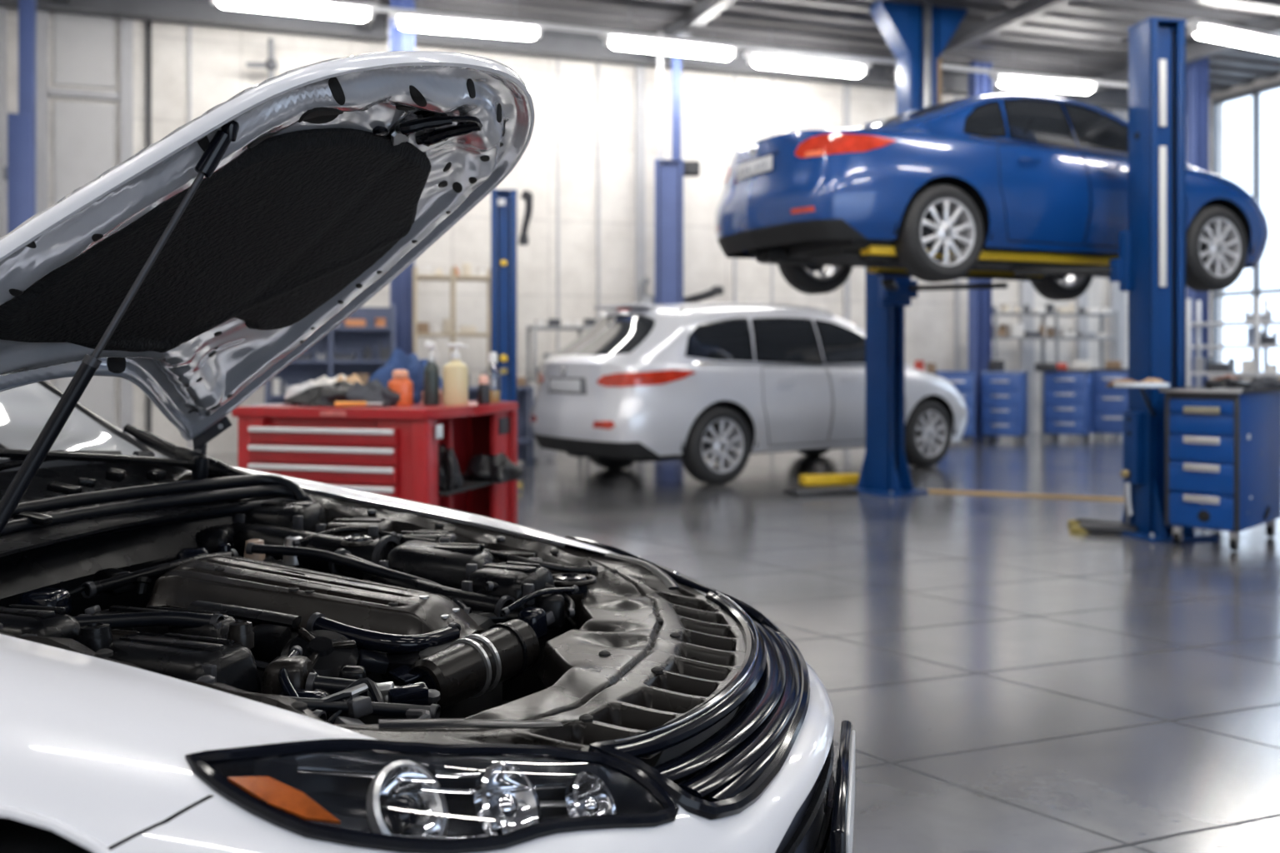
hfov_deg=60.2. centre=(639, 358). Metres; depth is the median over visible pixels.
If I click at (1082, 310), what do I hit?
bottle
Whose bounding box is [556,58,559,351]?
trim
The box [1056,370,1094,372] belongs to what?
countertop
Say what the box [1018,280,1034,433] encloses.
trim
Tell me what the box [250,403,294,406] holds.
spanner
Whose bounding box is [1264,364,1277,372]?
paint can
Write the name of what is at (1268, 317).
bin
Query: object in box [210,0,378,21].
ceiling lamp
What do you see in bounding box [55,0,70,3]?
trim
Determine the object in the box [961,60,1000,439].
steel column
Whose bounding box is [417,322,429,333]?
storage box
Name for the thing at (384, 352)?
bin
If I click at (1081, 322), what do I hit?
trim
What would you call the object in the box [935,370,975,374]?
countertop
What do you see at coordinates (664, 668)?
grille
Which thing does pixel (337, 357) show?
bin
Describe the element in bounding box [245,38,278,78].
pipe
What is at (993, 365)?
storage box
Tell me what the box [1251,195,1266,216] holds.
lamp
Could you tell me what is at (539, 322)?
paint can
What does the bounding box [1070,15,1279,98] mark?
beam
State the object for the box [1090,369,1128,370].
countertop
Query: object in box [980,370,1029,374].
countertop
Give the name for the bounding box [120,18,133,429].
trim
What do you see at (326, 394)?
rag
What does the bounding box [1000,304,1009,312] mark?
paint can
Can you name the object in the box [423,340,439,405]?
spray bottle
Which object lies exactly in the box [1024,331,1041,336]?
storage box
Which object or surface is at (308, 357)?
bin
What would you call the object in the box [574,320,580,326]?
bottle
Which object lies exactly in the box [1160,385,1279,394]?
countertop
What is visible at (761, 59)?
ceiling lamp
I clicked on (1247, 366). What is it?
storage box
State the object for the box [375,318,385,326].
paint can
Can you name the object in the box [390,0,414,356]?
steel column
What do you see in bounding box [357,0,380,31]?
trim
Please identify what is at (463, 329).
storage box
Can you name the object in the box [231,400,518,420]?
countertop
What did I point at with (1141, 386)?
tray
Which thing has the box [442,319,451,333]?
paint can
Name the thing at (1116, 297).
trim
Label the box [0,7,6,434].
trim
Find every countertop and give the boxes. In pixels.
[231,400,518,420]
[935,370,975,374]
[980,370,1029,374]
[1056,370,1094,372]
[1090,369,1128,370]
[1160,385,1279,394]
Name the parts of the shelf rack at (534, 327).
rack post, rack post, rack post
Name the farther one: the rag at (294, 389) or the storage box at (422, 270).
the storage box at (422, 270)
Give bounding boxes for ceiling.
[345,0,1279,92]
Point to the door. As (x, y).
(85, 46)
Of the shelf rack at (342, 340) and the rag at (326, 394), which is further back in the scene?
the shelf rack at (342, 340)
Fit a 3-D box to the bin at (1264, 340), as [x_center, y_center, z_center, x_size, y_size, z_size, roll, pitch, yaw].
[7.512,-0.241,13.193,0.150,0.160,0.150,0,0,41]
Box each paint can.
[271,378,280,394]
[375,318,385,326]
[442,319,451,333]
[468,374,469,386]
[475,267,484,275]
[534,320,545,325]
[915,360,924,371]
[926,363,935,371]
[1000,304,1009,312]
[1045,304,1054,312]
[1246,327,1254,344]
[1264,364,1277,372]
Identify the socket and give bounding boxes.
[194,130,231,178]
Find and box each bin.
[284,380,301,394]
[295,353,311,359]
[316,351,325,359]
[334,352,355,359]
[380,341,389,359]
[991,325,1006,336]
[1046,326,1054,336]
[1055,306,1067,313]
[1059,329,1075,336]
[1085,308,1099,313]
[1095,332,1105,337]
[1206,358,1234,372]
[1245,310,1272,321]
[1260,330,1277,344]
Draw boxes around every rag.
[283,380,353,405]
[284,381,315,404]
[309,374,350,385]
[335,373,363,384]
[345,378,400,406]
[356,374,369,384]
[367,348,442,404]
[420,387,442,404]
[1107,378,1139,384]
[1140,377,1165,383]
[1213,374,1239,379]
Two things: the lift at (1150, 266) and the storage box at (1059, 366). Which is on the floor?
the lift at (1150, 266)
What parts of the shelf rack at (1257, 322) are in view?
rack post, rack post, shelf, shelf, shelf, rack post, rack post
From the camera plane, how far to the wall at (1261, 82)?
18.83 m
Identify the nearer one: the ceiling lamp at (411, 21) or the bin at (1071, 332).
the ceiling lamp at (411, 21)
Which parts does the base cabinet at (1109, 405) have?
drawer, drawer, drawer, handle, handle, handle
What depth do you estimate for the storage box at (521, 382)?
12.43 m
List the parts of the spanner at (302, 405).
handle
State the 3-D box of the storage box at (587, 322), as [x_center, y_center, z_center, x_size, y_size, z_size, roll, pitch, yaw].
[-0.635,-0.450,14.013,0.135,0.098,0.138,0,0,-15]
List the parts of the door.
rail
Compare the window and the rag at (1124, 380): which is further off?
the window
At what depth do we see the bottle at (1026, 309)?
17.03 m
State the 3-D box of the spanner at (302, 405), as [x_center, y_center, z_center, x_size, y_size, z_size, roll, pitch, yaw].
[-1.432,0.215,5.014,0.240,0.008,0.040,0,0,11]
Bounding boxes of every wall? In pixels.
[6,8,1128,454]
[1209,73,1279,381]
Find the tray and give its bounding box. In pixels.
[1105,382,1169,416]
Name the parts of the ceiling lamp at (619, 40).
suspension rod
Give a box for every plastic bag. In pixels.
[438,442,463,490]
[1203,376,1251,389]
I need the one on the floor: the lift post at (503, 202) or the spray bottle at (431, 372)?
the lift post at (503, 202)
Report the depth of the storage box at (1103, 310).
17.32 m
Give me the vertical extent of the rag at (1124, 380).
0.050 m
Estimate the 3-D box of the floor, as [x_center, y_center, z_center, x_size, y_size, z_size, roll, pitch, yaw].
[2.000,1.270,4.000,44.000,0.100,40.000,0,0,0]
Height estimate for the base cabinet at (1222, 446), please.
1.021 m
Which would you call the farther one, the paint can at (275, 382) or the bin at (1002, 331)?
the bin at (1002, 331)
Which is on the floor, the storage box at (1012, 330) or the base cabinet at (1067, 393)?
the base cabinet at (1067, 393)
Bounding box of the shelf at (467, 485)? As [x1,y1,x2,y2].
[438,479,496,496]
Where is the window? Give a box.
[1212,82,1279,377]
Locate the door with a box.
[48,12,119,425]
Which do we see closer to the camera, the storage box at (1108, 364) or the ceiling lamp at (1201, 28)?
the ceiling lamp at (1201, 28)
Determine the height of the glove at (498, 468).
0.146 m
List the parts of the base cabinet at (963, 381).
handle, drawer, drawer, drawer, drawer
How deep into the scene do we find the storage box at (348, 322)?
12.67 m
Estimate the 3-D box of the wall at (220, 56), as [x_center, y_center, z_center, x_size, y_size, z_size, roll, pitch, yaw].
[0.254,-1.655,16.146,20.240,5.750,0.300,0,0,-19]
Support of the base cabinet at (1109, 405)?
on the floor
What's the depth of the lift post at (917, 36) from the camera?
14.02 m
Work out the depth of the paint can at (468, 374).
12.37 m
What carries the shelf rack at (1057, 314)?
on the floor
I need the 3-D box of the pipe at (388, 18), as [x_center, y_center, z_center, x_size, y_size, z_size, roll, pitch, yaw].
[-3.263,-3.180,14.459,0.083,2.600,0.083,0,0,3]
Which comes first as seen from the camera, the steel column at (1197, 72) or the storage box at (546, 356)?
the storage box at (546, 356)
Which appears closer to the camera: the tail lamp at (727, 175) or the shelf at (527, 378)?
the tail lamp at (727, 175)
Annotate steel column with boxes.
[2,0,36,436]
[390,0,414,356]
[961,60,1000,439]
[1185,56,1209,387]
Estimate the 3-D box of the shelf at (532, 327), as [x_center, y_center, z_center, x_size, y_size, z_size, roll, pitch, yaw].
[-0.711,-0.380,14.015,1.394,0.040,0.450,0,0,-17]
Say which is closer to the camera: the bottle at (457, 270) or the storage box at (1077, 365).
the bottle at (457, 270)
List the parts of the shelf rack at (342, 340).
rack post, rack post, shelf, rack post, rack post, shelf, shelf, rack post, rack post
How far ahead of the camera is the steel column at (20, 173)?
12.12 m
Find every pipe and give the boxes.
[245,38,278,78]
[387,17,389,51]
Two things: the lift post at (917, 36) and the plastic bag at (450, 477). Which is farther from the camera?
the lift post at (917, 36)
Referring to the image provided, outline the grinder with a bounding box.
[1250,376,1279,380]
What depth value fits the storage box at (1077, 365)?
16.32 m
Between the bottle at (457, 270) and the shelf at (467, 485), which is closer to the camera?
the shelf at (467, 485)
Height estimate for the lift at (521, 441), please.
0.040 m
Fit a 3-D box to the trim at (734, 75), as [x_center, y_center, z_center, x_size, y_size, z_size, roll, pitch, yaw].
[1.408,-1.530,16.369,0.040,5.500,0.030,0,0,-19]
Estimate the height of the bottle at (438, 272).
0.095 m
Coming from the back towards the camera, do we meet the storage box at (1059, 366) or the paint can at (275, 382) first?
the storage box at (1059, 366)
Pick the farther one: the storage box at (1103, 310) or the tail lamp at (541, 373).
the storage box at (1103, 310)
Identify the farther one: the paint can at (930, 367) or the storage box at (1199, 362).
the paint can at (930, 367)
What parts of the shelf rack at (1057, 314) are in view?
rack post, rack post, shelf, shelf, rack post, rack post, rack post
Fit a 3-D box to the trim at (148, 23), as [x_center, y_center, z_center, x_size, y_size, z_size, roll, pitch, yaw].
[-6.120,-1.530,13.761,0.057,5.500,0.060,0,0,-19]
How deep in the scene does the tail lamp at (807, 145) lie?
7.28 m
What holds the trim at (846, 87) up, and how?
attached to the wall at (220, 56)
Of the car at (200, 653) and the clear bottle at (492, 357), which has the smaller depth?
the car at (200, 653)
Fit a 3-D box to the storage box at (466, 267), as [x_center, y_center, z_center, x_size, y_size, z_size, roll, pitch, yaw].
[-2.088,-1.059,13.283,0.106,0.156,0.109,0,0,-10]
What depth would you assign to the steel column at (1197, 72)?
16.36 m
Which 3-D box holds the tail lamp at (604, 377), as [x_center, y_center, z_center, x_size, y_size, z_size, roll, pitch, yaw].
[0.080,0.187,10.305,0.950,0.158,0.241,0,0,-7]
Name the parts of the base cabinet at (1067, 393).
handle, handle, handle, handle, drawer, drawer, drawer, drawer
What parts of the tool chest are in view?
drawer pull, drawer pull, drawer pull, drawer, drawer, drawer, drawer, drawer pull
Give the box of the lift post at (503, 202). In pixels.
[490,189,533,490]
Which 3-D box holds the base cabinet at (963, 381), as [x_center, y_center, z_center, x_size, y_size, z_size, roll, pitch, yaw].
[4.583,0.705,16.040,0.550,1.030,0.561,0,0,14]
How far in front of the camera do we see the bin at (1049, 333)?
17.12 m
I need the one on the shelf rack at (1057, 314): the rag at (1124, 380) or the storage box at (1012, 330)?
the storage box at (1012, 330)
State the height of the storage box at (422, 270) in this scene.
0.119 m
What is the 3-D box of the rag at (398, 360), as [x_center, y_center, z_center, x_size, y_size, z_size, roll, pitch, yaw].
[-1.137,0.097,5.449,0.356,0.294,0.288,0,0,0]
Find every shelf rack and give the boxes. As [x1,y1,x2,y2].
[265,303,395,404]
[412,266,490,379]
[991,309,1118,437]
[1186,296,1279,387]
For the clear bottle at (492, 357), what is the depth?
5.46 m
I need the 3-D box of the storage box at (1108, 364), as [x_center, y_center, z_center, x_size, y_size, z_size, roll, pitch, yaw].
[7.094,0.100,16.548,0.220,0.120,0.165,0,0,20]
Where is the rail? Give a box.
[377,5,1128,88]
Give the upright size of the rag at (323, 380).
0.159 m
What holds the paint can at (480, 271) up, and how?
on the shelf rack at (452, 277)
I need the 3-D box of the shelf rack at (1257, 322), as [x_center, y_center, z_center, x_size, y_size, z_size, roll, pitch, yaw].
[7.484,0.245,13.291,1.551,1.950,0.505,0,0,40]
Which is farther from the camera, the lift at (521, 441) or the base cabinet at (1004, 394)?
the base cabinet at (1004, 394)
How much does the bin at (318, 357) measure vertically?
0.093 m
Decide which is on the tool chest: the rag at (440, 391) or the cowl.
the rag at (440, 391)
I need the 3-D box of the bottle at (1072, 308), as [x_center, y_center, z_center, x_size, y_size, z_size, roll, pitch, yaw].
[6.733,-0.781,17.213,0.090,0.159,0.090,0,0,-17]
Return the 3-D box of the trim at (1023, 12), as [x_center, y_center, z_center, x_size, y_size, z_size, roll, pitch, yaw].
[7.790,-4.350,5.256,0.167,0.190,24.600,0,0,-19]
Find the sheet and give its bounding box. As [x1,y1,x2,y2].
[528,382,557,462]
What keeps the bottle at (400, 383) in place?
on the tool chest
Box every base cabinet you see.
[935,370,975,443]
[980,370,1029,443]
[1044,370,1094,442]
[1090,369,1128,439]
[1159,385,1279,551]
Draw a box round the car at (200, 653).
[0,50,854,852]
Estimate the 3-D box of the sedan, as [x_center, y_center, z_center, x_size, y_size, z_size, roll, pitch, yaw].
[2.833,-1.254,8.779,4.564,1.468,2.058,0,0,-20]
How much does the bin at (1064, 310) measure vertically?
0.101 m
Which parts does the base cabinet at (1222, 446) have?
drawer, drawer, drawer, drawer, drawer, handle, handle, handle, handle, frame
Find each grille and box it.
[587,590,809,819]
[775,739,834,852]
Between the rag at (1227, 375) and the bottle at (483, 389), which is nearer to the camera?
the bottle at (483, 389)
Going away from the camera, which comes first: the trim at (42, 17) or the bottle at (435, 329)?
the bottle at (435, 329)
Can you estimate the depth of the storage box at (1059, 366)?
16.32 m
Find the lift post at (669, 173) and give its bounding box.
[639,32,723,304]
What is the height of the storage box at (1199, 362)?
0.182 m
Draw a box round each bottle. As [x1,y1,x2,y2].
[363,345,371,359]
[387,370,413,405]
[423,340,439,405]
[431,325,439,333]
[435,268,443,275]
[442,343,468,405]
[453,265,459,275]
[477,375,489,404]
[485,352,500,403]
[564,320,570,325]
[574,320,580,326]
[1014,306,1020,312]
[1023,304,1029,312]
[1039,322,1044,336]
[1069,303,1074,313]
[1079,306,1084,313]
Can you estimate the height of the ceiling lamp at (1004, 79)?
0.615 m
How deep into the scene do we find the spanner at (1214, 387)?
7.00 m
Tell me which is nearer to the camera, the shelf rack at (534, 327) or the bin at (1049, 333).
the shelf rack at (534, 327)
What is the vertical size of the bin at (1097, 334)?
0.071 m
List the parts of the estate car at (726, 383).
number plate, roof rail, roof rail, window trim, door handle, door, door handle, door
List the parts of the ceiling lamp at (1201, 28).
suspension rod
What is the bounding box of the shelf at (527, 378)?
[526,377,537,380]
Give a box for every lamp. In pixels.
[185,738,679,852]
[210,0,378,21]
[389,0,545,39]
[537,370,550,384]
[596,370,696,386]
[600,1,740,59]
[723,165,736,184]
[743,25,871,77]
[795,133,897,158]
[804,150,822,157]
[955,387,965,403]
[989,47,1100,94]
[1173,0,1279,14]
[1185,5,1279,54]
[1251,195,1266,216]
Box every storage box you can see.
[345,319,365,326]
[417,265,430,274]
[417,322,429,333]
[460,325,476,333]
[461,263,470,275]
[516,377,525,386]
[543,353,554,361]
[547,319,560,325]
[584,319,595,326]
[988,360,1004,371]
[1005,324,1024,336]
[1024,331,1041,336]
[1031,308,1044,312]
[1035,363,1056,371]
[1056,363,1067,369]
[1072,360,1090,369]
[1075,331,1094,337]
[1099,307,1110,313]
[1105,360,1121,369]
[1195,357,1204,371]
[1240,360,1254,372]
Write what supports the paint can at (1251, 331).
on the shelf rack at (1257, 322)
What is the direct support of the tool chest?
on the floor
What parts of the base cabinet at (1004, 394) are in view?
handle, handle, handle, handle, drawer, drawer, drawer, drawer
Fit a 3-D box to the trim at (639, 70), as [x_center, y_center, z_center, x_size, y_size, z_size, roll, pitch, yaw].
[0.001,-1.580,15.858,0.127,5.600,0.080,0,0,-19]
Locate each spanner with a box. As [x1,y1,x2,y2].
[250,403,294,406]
[298,404,334,406]
[1212,387,1244,389]
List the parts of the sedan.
number plate, door handle, door, window trim, door handle, door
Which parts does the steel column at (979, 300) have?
foot plate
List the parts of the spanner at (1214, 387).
handle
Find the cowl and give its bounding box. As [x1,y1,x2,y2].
[0,462,276,557]
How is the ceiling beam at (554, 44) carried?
attached to the wall at (220, 56)
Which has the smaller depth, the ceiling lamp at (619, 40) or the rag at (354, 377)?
the rag at (354, 377)
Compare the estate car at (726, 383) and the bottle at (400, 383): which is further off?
the estate car at (726, 383)
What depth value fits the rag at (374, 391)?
5.08 m
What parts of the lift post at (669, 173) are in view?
swing arm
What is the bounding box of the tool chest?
[231,400,518,524]
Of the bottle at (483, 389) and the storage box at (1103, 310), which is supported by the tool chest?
the bottle at (483, 389)
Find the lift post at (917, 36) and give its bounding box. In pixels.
[869,0,966,115]
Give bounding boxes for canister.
[405,619,539,710]
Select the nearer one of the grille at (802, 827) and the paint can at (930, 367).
the grille at (802, 827)
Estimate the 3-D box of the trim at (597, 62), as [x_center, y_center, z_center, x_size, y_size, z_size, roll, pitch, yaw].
[-0.590,-1.530,15.670,0.037,5.500,0.050,0,0,-19]
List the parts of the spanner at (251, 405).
handle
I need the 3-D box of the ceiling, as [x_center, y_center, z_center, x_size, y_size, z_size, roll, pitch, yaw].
[4.372,-4.567,4.185,20.440,0.165,26.000,0,0,-19]
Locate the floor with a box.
[205,432,1279,852]
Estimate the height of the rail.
0.070 m
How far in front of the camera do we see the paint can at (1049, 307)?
17.09 m
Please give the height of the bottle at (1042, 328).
0.222 m
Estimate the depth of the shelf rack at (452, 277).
13.10 m
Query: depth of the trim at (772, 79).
16.55 m
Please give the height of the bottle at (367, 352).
0.162 m
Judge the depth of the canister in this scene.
1.86 m
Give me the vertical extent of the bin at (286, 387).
0.156 m
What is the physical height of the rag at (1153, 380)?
0.055 m
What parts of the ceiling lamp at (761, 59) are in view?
suspension rod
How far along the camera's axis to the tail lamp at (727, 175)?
8.32 m
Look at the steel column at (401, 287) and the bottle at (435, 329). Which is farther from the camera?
the steel column at (401, 287)
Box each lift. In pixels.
[517,437,529,444]
[784,16,1219,542]
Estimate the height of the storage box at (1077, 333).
0.082 m
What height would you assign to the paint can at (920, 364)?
0.165 m
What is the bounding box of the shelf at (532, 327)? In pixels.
[526,325,591,330]
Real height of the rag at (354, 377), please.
0.163 m
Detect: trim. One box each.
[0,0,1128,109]
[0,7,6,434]
[36,10,48,437]
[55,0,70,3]
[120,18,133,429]
[145,20,151,433]
[188,25,191,449]
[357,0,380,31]
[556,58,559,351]
[596,61,599,321]
[635,65,644,303]
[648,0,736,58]
[733,74,736,302]
[770,77,773,303]
[843,84,849,321]
[883,0,1074,80]
[954,94,959,370]
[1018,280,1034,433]
[1075,289,1087,360]
[1108,108,1124,369]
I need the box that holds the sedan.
[714,92,1269,300]
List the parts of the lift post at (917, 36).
chrome rail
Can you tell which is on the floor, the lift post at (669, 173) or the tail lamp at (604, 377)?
the lift post at (669, 173)
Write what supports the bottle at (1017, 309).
on the shelf rack at (1057, 314)
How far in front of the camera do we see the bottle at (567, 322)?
13.89 m
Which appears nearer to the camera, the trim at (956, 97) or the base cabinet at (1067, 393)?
the base cabinet at (1067, 393)
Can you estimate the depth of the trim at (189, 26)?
13.91 m
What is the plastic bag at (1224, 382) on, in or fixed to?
on the countertop
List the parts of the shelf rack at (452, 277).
rack post, rack post, rack post, shelf, shelf, rack post, rack post, rack post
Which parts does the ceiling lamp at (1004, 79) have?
suspension rod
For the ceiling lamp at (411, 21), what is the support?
hanging from the ceiling
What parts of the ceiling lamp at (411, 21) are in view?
suspension rod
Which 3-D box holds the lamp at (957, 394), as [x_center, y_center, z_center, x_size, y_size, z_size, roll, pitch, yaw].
[3.705,0.430,12.777,0.125,0.198,0.315,0,0,20]
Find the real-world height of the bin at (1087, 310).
0.078 m
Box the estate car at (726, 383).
[530,302,968,484]
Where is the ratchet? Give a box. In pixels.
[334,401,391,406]
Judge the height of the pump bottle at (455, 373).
0.291 m
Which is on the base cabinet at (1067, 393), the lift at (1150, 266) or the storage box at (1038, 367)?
the storage box at (1038, 367)
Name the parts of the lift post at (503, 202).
knob, knob, knob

